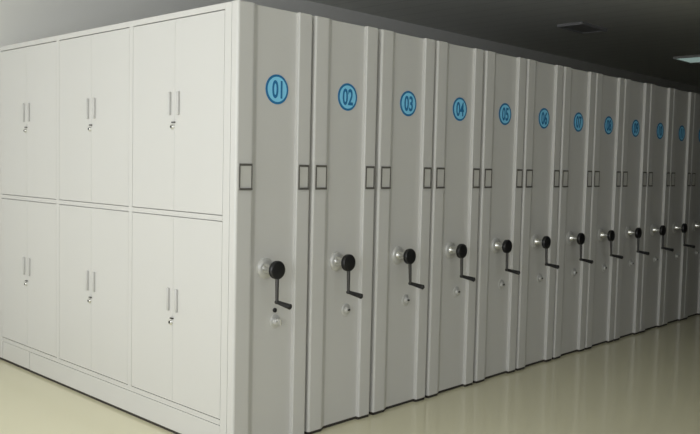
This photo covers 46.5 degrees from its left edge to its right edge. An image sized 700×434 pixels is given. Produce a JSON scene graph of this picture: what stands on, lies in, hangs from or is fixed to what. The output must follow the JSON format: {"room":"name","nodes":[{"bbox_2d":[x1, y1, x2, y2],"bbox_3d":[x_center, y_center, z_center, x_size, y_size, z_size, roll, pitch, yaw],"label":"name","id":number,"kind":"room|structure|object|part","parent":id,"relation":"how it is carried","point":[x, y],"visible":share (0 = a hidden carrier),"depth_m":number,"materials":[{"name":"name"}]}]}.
{"room":"archive storage room","nodes":[
{"label":"archive storage room","id":0,"kind":"room"},
{"bbox_2d":[0,315,699,433],"bbox_3d":[5.662,1.120,8.802,9.020,0.100,23.000,5,5,44],"label":"floor","id":1,"kind":"structure","parent":0,"point":[647,382],"depth_m":5.20,"materials":[{"name":"beige tile"}]},
{"bbox_2d":[0,0,311,433],"bbox_3d":[-1.367,-0.007,5.166,3.043,2.299,0.522,5,5,44],"label":"storage cabinet","id":2,"kind":"object","parent":1,"relation":"on","point":[154,171],"visible":1,"depth_m":4.49,"materials":[{"name":"silver metal"}]},
{"bbox_3d":[-2.379,-0.669,5.780,0.418,1.027,0.020,5,5,44],"label":"door","id":3,"kind":"part","parent":2,"relation":"part of","materials":[{"name":"white metal"}]},
{"bbox_3d":[-2.403,0.387,5.849,0.418,1.022,0.020,5,5,44],"label":"door","id":4,"kind":"part","parent":2,"relation":"part of","materials":[{"name":"white metal"}]},
{"bbox_3d":[-2.291,0.344,5.716,0.016,0.126,0.014,5,5,44],"label":"handle","id":5,"kind":"part","parent":2,"relation":"part of","materials":[{"name":"silver metal"}]},
{"bbox_3d":[-2.267,-0.724,5.647,0.016,0.126,0.014,5,5,44],"label":"handle","id":6,"kind":"part","parent":2,"relation":"part of","materials":[{"name":"silver metal"}]},
{"bbox_3d":[-2.209,-0.719,5.592,0.016,0.126,0.014,5,5,44],"label":"handle","id":7,"kind":"part","parent":2,"relation":"part of","materials":[{"name":"silver metal"}]},
{"bbox_3d":[-2.233,0.348,5.660,0.016,0.126,0.014,5,5,44],"label":"handle","id":8,"kind":"part","parent":2,"relation":"part of","materials":[{"name":"silver metal"}]},
{"bbox_3d":[-2.072,-0.644,5.487,0.430,1.027,0.020,5,5,44],"label":"door","id":9,"kind":"part","parent":2,"relation":"part of","materials":[{"name":"white metal"}]},
{"bbox_3d":[-2.096,0.412,5.555,0.430,1.022,0.020,5,5,44],"label":"door","id":10,"kind":"part","parent":2,"relation":"part of","materials":[{"name":"white metal"}]},
{"bbox_3d":[-1.760,0.441,5.233,0.418,1.022,0.020,5,5,44],"label":"door","id":11,"kind":"part","parent":2,"relation":"part of","materials":[{"name":"white metal"}]},
{"bbox_3d":[-1.736,-0.615,5.165,0.418,1.027,0.020,5,5,44],"label":"door","id":12,"kind":"part","parent":2,"relation":"part of","materials":[{"name":"white metal"}]},
{"bbox_3d":[-1.648,0.398,5.100,0.016,0.126,0.014,5,5,44],"label":"handle","id":13,"kind":"part","parent":2,"relation":"part of","materials":[{"name":"silver metal"}]},
{"bbox_3d":[-1.624,-0.670,5.031,0.016,0.126,0.014,5,5,44],"label":"handle","id":14,"kind":"part","parent":2,"relation":"part of","materials":[{"name":"silver metal"}]},
{"bbox_3d":[-1.590,0.403,5.045,0.016,0.126,0.014,5,5,44],"label":"handle","id":15,"kind":"part","parent":2,"relation":"part of","materials":[{"name":"silver metal"}]},
{"bbox_3d":[-1.566,-0.665,4.976,0.016,0.126,0.014,5,5,44],"label":"handle","id":16,"kind":"part","parent":2,"relation":"part of","materials":[{"name":"silver metal"}]},
{"bbox_3d":[-1.453,0.467,4.939,0.430,1.022,0.020,5,5,44],"label":"door","id":17,"kind":"part","parent":2,"relation":"part of","materials":[{"name":"white metal"}]},
{"bbox_3d":[-1.429,-0.589,4.871,0.430,1.027,0.020,5,5,44],"label":"door","id":18,"kind":"part","parent":2,"relation":"part of","materials":[{"name":"white metal"}]},
{"bbox_3d":[-1.093,-0.561,4.549,0.418,1.027,0.020,5,5,44],"label":"door","id":19,"kind":"part","parent":2,"relation":"part of","materials":[{"name":"white metal"}]},
{"bbox_3d":[-1.116,0.495,4.617,0.418,1.022,0.020,5,5,44],"label":"door","id":20,"kind":"part","parent":2,"relation":"part of","materials":[{"name":"white metal"}]},
{"bbox_3d":[-1.004,0.452,4.485,0.016,0.126,0.014,5,5,44],"label":"handle","id":21,"kind":"part","parent":2,"relation":"part of","materials":[{"name":"silver metal"}]},
{"bbox_3d":[-0.980,-0.616,4.416,0.016,0.126,0.014,5,5,44],"label":"handle","id":22,"kind":"part","parent":2,"relation":"part of","materials":[{"name":"silver metal"}]},
{"bbox_3d":[-0.947,0.457,4.429,0.016,0.126,0.014,5,5,44],"label":"handle","id":23,"kind":"part","parent":2,"relation":"part of","materials":[{"name":"silver metal"}]},
{"bbox_3d":[-0.923,-0.611,4.361,0.016,0.126,0.014,5,5,44],"label":"handle","id":24,"kind":"part","parent":2,"relation":"part of","materials":[{"name":"silver metal"}]},
{"bbox_3d":[-0.809,0.521,4.324,0.430,1.022,0.020,5,5,44],"label":"door","id":25,"kind":"part","parent":2,"relation":"part of","materials":[{"name":"white metal"}]},
{"bbox_3d":[-0.785,-0.535,4.256,0.430,1.027,0.020,5,5,44],"label":"door","id":26,"kind":"part","parent":2,"relation":"part of","materials":[{"name":"white metal"}]},
{"bbox_3d":[-0.414,0.065,4.263,0.048,2.282,0.508,5,5,44],"label":"panel","id":27,"kind":"part","parent":2,"relation":"part of","materials":[{"name":"white metal"}]},
{"bbox_3d":[-0.375,0.376,4.183,0.025,0.146,0.024,5,5,44],"label":"arm","id":28,"kind":"part","parent":2,"relation":"part of","materials":[{"name":"grey metal"}]},
{"bbox_2d":[304,16,377,433],"bbox_3d":[-0.997,-0.023,5.551,3.043,2.299,0.508,5,5,44],"label":"storage cabinet","id":29,"kind":"object","parent":1,"relation":"on","point":[344,55],"visible":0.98,"depth_m":4.63,"materials":[{"name":"grey metal"}]},
{"bbox_3d":[-0.009,0.360,4.564,0.025,0.146,0.023,5,5,44],"label":"arm","id":30,"kind":"part","parent":29,"relation":"part of","materials":[{"name":"grey metal"}]},
{"bbox_2d":[369,29,434,414],"bbox_3d":[-0.625,-0.040,5.938,3.043,2.299,0.508,5,5,44],"label":"storage cabinet","id":31,"kind":"object","parent":1,"relation":"on","point":[405,63],"visible":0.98,"depth_m":5.01,"materials":[{"name":"grey metal"}]},
{"bbox_3d":[0.366,0.343,4.955,0.025,0.146,0.025,5,5,44],"label":"arm","id":32,"kind":"part","parent":31,"relation":"part of","materials":[{"name":"grey metal"}]},
{"bbox_2d":[425,41,483,397],"bbox_3d":[-0.257,-0.056,6.322,3.043,2.299,0.508,5,5,44],"label":"storage cabinet","id":33,"kind":"object","parent":1,"relation":"on","point":[458,70],"visible":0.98,"depth_m":5.40,"materials":[{"name":"grey metal"}]},
{"bbox_3d":[0.732,0.327,5.336,0.025,0.146,0.022,5,5,44],"label":"arm","id":34,"kind":"part","parent":33,"relation":"part of","materials":[{"name":"grey metal"}]},
{"bbox_2d":[472,51,525,382],"bbox_3d":[0.117,-0.073,6.710,3.043,2.299,0.508,5,5,44],"label":"storage cabinet","id":35,"kind":"object","parent":1,"relation":"on","point":[504,76],"visible":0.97,"depth_m":5.79,"materials":[{"name":"grey metal"}]},
{"bbox_3d":[1.104,0.310,5.723,0.025,0.146,0.024,5,5,44],"label":"arm","id":36,"kind":"part","parent":35,"relation":"part of","materials":[{"name":"grey metal"}]},
{"bbox_2d":[515,59,562,370],"bbox_3d":[0.484,-0.089,7.093,3.043,2.299,0.508,5,5,44],"label":"storage cabinet","id":37,"kind":"object","parent":1,"relation":"on","point":[544,81],"visible":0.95,"depth_m":6.18,"materials":[{"name":"grey metal"}]},
{"bbox_3d":[1.475,0.293,6.109,0.025,0.146,0.024,5,5,44],"label":"arm","id":38,"kind":"part","parent":37,"relation":"part of","materials":[{"name":"grey metal"}]},
{"bbox_2d":[552,67,595,358],"bbox_3d":[0.853,-0.106,7.477,3.043,2.299,0.508,5,5,44],"label":"storage cabinet","id":39,"kind":"object","parent":1,"relation":"on","point":[578,91],"visible":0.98,"depth_m":6.57,"materials":[{"name":"grey metal"}]},
{"bbox_3d":[1.841,0.277,6.491,0.025,0.146,0.022,5,5,44],"label":"arm","id":40,"kind":"part","parent":39,"relation":"part of","materials":[{"name":"grey metal"}]},
{"bbox_2d":[584,73,624,349],"bbox_3d":[1.215,-0.122,7.854,3.043,2.299,0.508,5,5,44],"label":"storage cabinet","id":41,"kind":"object","parent":1,"relation":"on","point":[609,91],"visible":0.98,"depth_m":6.95,"materials":[{"name":"grey metal"}]},
{"bbox_3d":[2.206,0.261,6.870,0.025,0.146,0.025,5,5,44],"label":"arm","id":42,"kind":"part","parent":41,"relation":"part of","materials":[{"name":"grey metal"}]},
{"bbox_2d":[613,79,650,340],"bbox_3d":[1.577,-0.138,8.231,3.043,2.299,0.508,5,5,44],"label":"storage cabinet","id":43,"kind":"object","parent":1,"relation":"on","point":[636,94],"visible":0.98,"depth_m":7.33,"materials":[{"name":"grey metal"}]},
{"bbox_3d":[2.564,0.245,7.243,0.025,0.146,0.024,5,5,44],"label":"arm","id":44,"kind":"part","parent":43,"relation":"part of","materials":[{"name":"grey metal"}]},
{"bbox_2d":[639,84,673,332],"bbox_3d":[1.939,-0.154,8.608,3.043,2.299,0.508,5,5,44],"label":"storage cabinet","id":45,"kind":"object","parent":1,"relation":"on","point":[661,98],"visible":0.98,"depth_m":7.71,"materials":[{"name":"grey metal"}]},
{"bbox_2d":[662,89,694,325],"bbox_3d":[2.293,-0.170,8.977,3.043,2.299,0.508,5,5,44],"label":"storage cabinet","id":46,"kind":"object","parent":1,"relation":"on","point":[683,102],"visible":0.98,"depth_m":8.08,"materials":[{"name":"grey metal"}]},
{"bbox_2d":[683,93,699,319],"bbox_3d":[2.647,-0.186,9.345,3.043,2.299,0.508,5,5,44],"label":"storage cabinet","id":47,"kind":"object","parent":1,"relation":"on","point":[692,280],"visible":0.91,"depth_m":8.38,"materials":[{"name":"grey metal"}]},
{"bbox_2d":[0,0,699,93],"bbox_3d":[2.518,-0.784,11.740,0.200,3.180,22.600,5,5,44],"label":"wall","id":48,"kind":"structure","parent":0,"point":[21,21],"depth_m":7.20,"materials":[{"name":"white paint"}]},
{"bbox_2d":[307,0,699,86],"bbox_3d":[5.735,-2.152,8.591,9.020,0.100,23.000,5,5,44],"label":"ceiling","id":49,"kind":"structure","parent":0,"point":[644,37],"depth_m":9.43,"materials":[{"name":"grey paint"}]},
{"bbox_2d":[557,22,606,33],"bbox_3d":[2.724,-2.216,9.539,0.320,0.030,0.600,5,5,44],"label":"air vent","id":50,"kind":"object","parent":49,"relation":"in","point":[579,27],"visible":1,"depth_m":9.49,"materials":[{"name":"grey metal"}]},
{"bbox_2d":[564,25,601,32],"bbox_3d":[2.724,-2.220,9.538,0.280,0.022,0.560,5,5,44],"label":"diffuser","id":51,"kind":"object","parent":50,"relation":"attached to","point":[576,28],"depth_m":9.54,"materials":[{"name":"grey"}]},
{"bbox_2d":[673,55,699,62],"bbox_3d":[5.151,-2.312,11.878,0.620,0.030,0.620,5,5,44],"label":"recessed light","id":52,"kind":"object","parent":49,"relation":"in","point":[692,58],"visible":1,"depth_m":11.87,"materials":[{"name":"white plastic"}]},
{"bbox_2d":[679,57,699,62],"bbox_3d":[5.151,-2.316,11.878,0.580,0.022,0.580,5,5,44],"label":"diffuser","id":53,"kind":"object","parent":52,"relation":"attached to","point":[685,59],"depth_m":11.97,"materials":[{"name":"white plastic"}]}
]}

